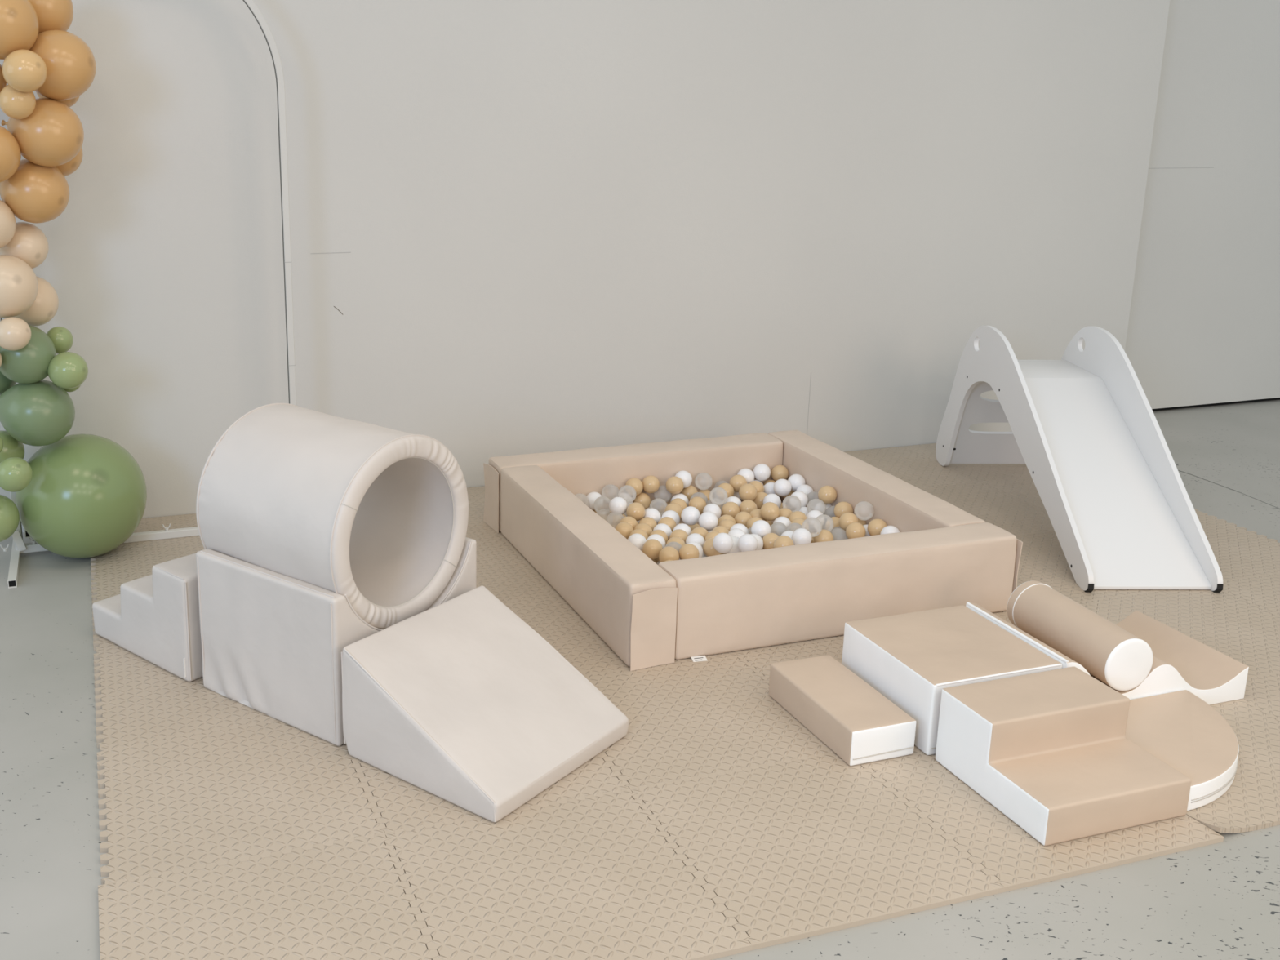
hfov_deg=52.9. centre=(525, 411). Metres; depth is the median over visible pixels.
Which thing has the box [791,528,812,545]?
ball
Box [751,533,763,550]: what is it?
ball
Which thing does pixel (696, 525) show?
ball
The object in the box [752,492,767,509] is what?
ball
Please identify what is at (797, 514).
ball
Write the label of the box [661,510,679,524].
ball
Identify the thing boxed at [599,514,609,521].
ball
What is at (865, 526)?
ball
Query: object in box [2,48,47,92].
balloon
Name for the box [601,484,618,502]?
ball
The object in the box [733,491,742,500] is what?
ball
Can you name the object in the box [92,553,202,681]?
steps
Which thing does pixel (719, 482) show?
ball
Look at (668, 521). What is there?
ball
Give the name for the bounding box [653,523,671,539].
ball
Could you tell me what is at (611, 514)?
ball
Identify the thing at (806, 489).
ball
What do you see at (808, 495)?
ball
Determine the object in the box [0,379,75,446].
balloon
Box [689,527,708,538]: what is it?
ball
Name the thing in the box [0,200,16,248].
balloon
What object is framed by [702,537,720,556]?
ball
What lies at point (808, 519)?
ball
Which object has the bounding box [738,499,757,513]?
ball
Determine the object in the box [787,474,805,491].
ball
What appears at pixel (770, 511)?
ball
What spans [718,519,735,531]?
ball
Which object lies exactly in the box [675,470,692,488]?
ball
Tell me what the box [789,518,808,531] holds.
ball
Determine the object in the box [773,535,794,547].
ball
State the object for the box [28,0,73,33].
balloon
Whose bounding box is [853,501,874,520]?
ball
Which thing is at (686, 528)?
ball
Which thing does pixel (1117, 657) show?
foam roller
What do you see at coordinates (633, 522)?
ball
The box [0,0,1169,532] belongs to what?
wall
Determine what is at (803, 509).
ball
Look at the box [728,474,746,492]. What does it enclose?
ball
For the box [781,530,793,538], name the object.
ball
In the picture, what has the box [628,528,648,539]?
ball
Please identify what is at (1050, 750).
steps
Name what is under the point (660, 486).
ball
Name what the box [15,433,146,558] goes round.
balloon
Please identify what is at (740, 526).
ball
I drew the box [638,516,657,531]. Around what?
ball
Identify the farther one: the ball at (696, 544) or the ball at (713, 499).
the ball at (713, 499)
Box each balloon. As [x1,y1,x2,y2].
[0,0,39,59]
[0,64,7,92]
[0,84,35,119]
[0,125,21,182]
[0,159,69,222]
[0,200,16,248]
[0,222,48,268]
[0,254,38,317]
[0,316,31,351]
[0,324,56,383]
[0,353,2,366]
[0,372,16,395]
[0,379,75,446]
[0,430,24,462]
[0,436,3,452]
[0,457,32,492]
[0,494,19,542]
[1,97,84,166]
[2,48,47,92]
[13,276,58,326]
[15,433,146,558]
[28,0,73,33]
[29,30,96,100]
[36,92,79,106]
[46,326,73,354]
[47,351,88,388]
[56,147,82,176]
[63,385,80,392]
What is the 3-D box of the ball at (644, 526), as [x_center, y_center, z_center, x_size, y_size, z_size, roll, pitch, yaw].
[0.416,0.431,4.543,0.069,0.069,0.069,8,16,28]
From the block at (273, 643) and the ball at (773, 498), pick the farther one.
the ball at (773, 498)
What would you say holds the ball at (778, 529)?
in the pit
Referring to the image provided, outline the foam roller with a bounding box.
[1006,580,1153,690]
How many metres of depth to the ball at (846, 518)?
4.52 m
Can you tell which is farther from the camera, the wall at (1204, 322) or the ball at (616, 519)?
the wall at (1204, 322)
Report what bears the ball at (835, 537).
in the pit
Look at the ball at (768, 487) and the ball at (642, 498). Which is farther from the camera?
the ball at (768, 487)
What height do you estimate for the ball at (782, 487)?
0.069 m
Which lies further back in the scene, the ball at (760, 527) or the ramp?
the ball at (760, 527)
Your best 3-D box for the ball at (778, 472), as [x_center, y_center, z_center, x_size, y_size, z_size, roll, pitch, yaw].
[1.010,0.248,5.081,0.069,0.069,0.069,8,16,28]
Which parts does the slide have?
ladder panel, panel, panel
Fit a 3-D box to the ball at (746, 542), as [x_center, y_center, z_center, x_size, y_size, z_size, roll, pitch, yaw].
[0.754,0.451,4.342,0.069,0.069,0.069,5,15,15]
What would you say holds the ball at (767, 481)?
in the pit
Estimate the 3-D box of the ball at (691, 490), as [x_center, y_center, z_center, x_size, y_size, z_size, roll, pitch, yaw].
[0.635,0.321,4.967,0.069,0.069,0.069,8,16,27]
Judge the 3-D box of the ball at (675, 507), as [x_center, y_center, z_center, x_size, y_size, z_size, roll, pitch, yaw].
[0.550,0.376,4.761,0.069,0.069,0.069,6,15,20]
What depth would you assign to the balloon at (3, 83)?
3.97 m
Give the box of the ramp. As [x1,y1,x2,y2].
[341,586,628,822]
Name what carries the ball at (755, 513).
in the pit
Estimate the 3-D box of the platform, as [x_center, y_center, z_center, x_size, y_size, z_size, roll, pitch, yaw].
[1.133,0.712,3.440,0.396,0.198,0.409,-4,15,-18]
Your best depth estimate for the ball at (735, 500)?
4.83 m
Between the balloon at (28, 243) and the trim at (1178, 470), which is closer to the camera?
the balloon at (28, 243)
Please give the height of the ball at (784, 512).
0.069 m
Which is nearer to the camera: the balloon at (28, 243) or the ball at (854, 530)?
the balloon at (28, 243)
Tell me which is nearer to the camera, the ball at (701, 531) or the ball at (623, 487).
the ball at (701, 531)
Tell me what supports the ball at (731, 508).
in the pit
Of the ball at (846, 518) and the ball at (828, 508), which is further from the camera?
the ball at (828, 508)
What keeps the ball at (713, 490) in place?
in the pit
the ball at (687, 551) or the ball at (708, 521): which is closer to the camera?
the ball at (687, 551)
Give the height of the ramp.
0.291 m
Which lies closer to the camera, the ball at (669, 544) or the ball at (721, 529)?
the ball at (669, 544)
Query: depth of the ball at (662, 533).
4.46 m
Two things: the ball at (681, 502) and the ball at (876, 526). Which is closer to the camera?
the ball at (876, 526)
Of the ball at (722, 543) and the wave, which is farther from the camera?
the ball at (722, 543)
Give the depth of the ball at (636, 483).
4.85 m
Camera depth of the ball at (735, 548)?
4.37 m
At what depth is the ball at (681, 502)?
4.80 m
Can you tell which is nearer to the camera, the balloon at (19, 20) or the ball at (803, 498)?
the balloon at (19, 20)
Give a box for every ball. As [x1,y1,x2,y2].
[574,493,589,506]
[585,491,603,510]
[593,496,610,514]
[595,509,613,524]
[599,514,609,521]
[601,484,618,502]
[605,511,623,528]
[608,497,627,515]
[611,514,626,525]
[614,521,633,539]
[617,484,636,503]
[617,492,632,506]
[619,515,637,528]
[625,477,643,495]
[626,502,645,521]
[627,533,646,551]
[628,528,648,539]
[632,492,650,509]
[633,523,652,537]
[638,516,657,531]
[641,475,659,493]
[642,538,662,559]
[644,507,661,524]
[646,533,666,547]
[648,529,668,545]
[649,497,667,515]
[653,485,671,502]
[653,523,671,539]
[657,516,676,532]
[658,502,670,516]
[658,546,679,562]
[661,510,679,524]
[664,502,682,518]
[664,541,681,559]
[665,475,684,494]
[666,536,685,551]
[669,528,688,543]
[670,497,687,510]
[671,493,688,506]
[672,523,691,535]
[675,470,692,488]
[678,543,698,559]
[680,484,697,501]
[680,506,700,525]
[685,533,705,547]
[687,541,702,557]
[688,496,706,514]
[688,523,700,530]
[689,492,707,502]
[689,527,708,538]
[694,472,712,489]
[697,489,713,503]
[698,511,718,530]
[702,503,721,519]
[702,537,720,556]
[704,530,719,540]
[706,497,723,511]
[709,487,727,505]
[711,525,728,533]
[712,533,733,553]
[713,480,728,496]
[715,483,733,500]
[717,514,736,525]
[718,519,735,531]
[721,502,739,518]
[724,496,741,506]
[725,535,741,553]
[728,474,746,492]
[728,528,745,537]
[729,523,748,533]
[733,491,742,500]
[734,511,751,526]
[737,468,754,483]
[737,533,758,551]
[738,483,756,500]
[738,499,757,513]
[746,516,762,533]
[749,480,764,493]
[749,508,766,521]
[751,520,770,538]
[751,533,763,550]
[752,463,770,480]
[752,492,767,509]
[760,502,779,520]
[762,533,778,549]
[763,480,775,484]
[763,493,781,508]
[764,482,778,496]
[770,465,788,481]
[770,522,786,533]
[773,478,791,496]
[773,516,791,535]
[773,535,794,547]
[777,507,792,518]
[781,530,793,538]
[782,489,795,505]
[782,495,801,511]
[785,522,801,531]
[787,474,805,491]
[788,511,807,522]
[789,491,808,508]
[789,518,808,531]
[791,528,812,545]
[795,484,813,501]
[799,506,811,515]
[801,517,822,537]
[806,491,817,509]
[806,498,826,514]
[806,510,825,528]
[813,514,833,531]
[813,528,833,542]
[814,502,833,518]
[817,485,836,503]
[824,505,835,520]
[825,516,842,535]
[830,528,848,539]
[833,501,853,517]
[833,533,843,540]
[838,512,858,530]
[845,522,866,538]
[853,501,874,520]
[857,518,866,524]
[862,524,870,536]
[867,518,887,535]
[880,525,900,534]
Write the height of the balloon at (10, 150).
0.187 m
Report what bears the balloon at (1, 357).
attached to the arch frame
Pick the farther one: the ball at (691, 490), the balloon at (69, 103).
the ball at (691, 490)
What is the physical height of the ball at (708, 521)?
0.069 m
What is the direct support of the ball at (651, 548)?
on the ball
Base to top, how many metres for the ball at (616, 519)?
0.069 m
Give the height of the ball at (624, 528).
0.069 m
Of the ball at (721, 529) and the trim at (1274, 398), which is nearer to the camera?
the ball at (721, 529)
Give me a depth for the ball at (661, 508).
4.92 m
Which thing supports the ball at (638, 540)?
on the ball
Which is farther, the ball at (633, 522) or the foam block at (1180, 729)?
the ball at (633, 522)
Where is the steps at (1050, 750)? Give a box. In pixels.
[935,666,1191,845]
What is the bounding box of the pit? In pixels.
[483,430,1022,671]
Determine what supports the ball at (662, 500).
in the pit
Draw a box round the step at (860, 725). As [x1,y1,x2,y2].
[768,654,915,765]
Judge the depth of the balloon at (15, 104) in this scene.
3.90 m
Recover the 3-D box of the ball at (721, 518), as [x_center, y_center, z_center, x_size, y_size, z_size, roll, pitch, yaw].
[0.731,0.411,4.654,0.069,0.069,0.069,6,16,22]
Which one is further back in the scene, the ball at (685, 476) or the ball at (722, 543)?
the ball at (685, 476)
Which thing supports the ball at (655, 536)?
in the pit
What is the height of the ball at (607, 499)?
0.069 m
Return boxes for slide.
[935,325,1223,592]
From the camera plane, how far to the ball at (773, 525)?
4.60 m
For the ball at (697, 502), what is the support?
in the pit
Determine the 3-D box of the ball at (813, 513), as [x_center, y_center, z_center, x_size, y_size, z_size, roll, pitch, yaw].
[1.060,0.396,4.680,0.069,0.069,0.069,4,15,13]
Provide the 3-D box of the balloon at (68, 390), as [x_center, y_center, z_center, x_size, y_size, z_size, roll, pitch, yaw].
[-1.572,-0.111,4.387,0.090,0.090,0.089,-4,15,-15]
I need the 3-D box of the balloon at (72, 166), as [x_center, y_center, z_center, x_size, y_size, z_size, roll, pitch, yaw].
[-1.567,-0.866,4.261,0.168,0.166,0.167,-4,15,-17]
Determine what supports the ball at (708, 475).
in the pit
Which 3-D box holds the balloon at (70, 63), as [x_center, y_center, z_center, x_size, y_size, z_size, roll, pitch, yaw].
[-1.483,-1.096,4.047,0.221,0.216,0.235,-10,18,-36]
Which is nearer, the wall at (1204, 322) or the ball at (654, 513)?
the ball at (654, 513)
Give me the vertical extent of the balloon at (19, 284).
0.203 m
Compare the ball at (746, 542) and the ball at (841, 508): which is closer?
the ball at (746, 542)
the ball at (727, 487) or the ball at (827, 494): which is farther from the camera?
the ball at (727, 487)
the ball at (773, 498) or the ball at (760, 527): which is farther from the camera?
the ball at (773, 498)
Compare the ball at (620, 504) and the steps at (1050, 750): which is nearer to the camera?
the steps at (1050, 750)
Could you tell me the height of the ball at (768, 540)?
0.069 m
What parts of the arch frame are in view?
brace plate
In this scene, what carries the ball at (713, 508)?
in the pit
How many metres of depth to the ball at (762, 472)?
5.03 m
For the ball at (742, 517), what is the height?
0.069 m
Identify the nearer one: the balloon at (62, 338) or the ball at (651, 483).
the balloon at (62, 338)
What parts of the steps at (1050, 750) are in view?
panel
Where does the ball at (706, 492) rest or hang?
in the pit
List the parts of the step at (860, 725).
panel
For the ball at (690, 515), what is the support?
in the pit
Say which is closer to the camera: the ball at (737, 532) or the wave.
the wave
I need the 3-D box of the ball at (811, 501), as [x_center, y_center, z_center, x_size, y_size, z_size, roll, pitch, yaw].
[1.077,0.358,4.735,0.069,0.069,0.069,8,16,26]
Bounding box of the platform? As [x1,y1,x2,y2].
[841,604,1062,755]
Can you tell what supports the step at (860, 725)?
on the foam mat
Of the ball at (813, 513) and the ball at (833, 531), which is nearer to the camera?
the ball at (833, 531)
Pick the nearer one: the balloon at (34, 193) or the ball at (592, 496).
the balloon at (34, 193)
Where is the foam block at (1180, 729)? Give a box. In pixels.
[1124,689,1239,810]
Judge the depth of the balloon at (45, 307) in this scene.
4.26 m
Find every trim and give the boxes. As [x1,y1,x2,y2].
[1151,397,1279,411]
[1177,470,1279,508]
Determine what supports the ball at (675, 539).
in the pit
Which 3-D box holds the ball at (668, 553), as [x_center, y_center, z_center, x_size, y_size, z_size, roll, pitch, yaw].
[0.479,0.487,4.279,0.069,0.069,0.069,6,16,21]
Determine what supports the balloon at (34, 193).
attached to the arch frame
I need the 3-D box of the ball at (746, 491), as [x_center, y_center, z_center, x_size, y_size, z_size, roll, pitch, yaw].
[0.849,0.311,4.887,0.069,0.069,0.069,8,16,25]
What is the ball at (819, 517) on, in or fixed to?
in the pit
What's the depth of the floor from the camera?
2.79 m
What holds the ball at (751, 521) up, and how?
in the pit
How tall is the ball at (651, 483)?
0.069 m
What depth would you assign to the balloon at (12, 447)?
4.31 m
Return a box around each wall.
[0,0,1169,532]
[1124,0,1279,408]
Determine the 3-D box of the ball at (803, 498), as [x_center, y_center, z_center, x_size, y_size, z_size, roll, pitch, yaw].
[1.031,0.336,4.825,0.069,0.069,0.069,6,15,20]
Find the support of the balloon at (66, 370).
attached to the arch frame
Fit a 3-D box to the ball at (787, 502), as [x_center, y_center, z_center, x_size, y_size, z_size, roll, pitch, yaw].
[1.043,0.335,5.003,0.069,0.069,0.069,7,16,25]
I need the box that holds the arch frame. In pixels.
[0,0,296,588]
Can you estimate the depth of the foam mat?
2.93 m
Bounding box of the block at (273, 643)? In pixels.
[195,537,476,746]
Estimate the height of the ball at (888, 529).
0.069 m
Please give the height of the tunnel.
0.520 m
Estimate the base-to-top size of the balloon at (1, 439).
0.086 m
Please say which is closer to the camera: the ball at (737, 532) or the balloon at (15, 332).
the balloon at (15, 332)
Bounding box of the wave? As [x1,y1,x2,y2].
[965,601,1248,704]
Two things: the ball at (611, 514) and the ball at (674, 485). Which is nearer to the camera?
the ball at (611, 514)
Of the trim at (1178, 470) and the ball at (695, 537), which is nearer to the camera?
the ball at (695, 537)
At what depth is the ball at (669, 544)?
4.37 m
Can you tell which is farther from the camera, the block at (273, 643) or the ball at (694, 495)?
the ball at (694, 495)
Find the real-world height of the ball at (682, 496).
0.069 m
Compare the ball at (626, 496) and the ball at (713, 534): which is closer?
the ball at (713, 534)
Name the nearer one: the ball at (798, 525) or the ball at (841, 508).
the ball at (798, 525)
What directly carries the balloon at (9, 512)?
attached to the arch frame
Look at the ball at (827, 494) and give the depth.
4.74 m
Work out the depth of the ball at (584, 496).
4.82 m
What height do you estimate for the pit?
0.267 m
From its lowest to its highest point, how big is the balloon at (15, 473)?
0.117 m
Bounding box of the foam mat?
[90,443,1279,959]
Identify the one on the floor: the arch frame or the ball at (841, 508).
the arch frame
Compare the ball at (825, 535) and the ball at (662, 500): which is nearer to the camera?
the ball at (825, 535)
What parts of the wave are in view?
panel, panel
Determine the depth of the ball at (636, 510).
4.63 m
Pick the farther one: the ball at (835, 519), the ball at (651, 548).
the ball at (835, 519)
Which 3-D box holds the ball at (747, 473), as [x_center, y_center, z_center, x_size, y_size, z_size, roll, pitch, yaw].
[0.866,0.259,5.032,0.069,0.069,0.069,5,15,18]
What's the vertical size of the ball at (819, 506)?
0.069 m
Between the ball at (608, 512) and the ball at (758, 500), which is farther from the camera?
the ball at (758, 500)
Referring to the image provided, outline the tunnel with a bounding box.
[195,402,468,628]
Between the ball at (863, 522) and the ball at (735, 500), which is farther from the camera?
the ball at (735, 500)
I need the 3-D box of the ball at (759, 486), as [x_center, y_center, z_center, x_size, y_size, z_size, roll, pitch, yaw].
[0.897,0.305,4.993,0.069,0.069,0.069,6,15,19]
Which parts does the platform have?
panel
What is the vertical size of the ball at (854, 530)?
0.069 m
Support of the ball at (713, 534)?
on the ball
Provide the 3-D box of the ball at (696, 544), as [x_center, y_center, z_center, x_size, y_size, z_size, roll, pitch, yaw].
[0.571,0.479,4.360,0.069,0.069,0.069,8,16,26]
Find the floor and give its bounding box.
[0,400,1279,959]
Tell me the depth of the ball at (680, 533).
4.46 m
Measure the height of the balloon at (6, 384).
0.138 m
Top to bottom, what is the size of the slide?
0.703 m
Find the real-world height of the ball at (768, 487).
0.069 m

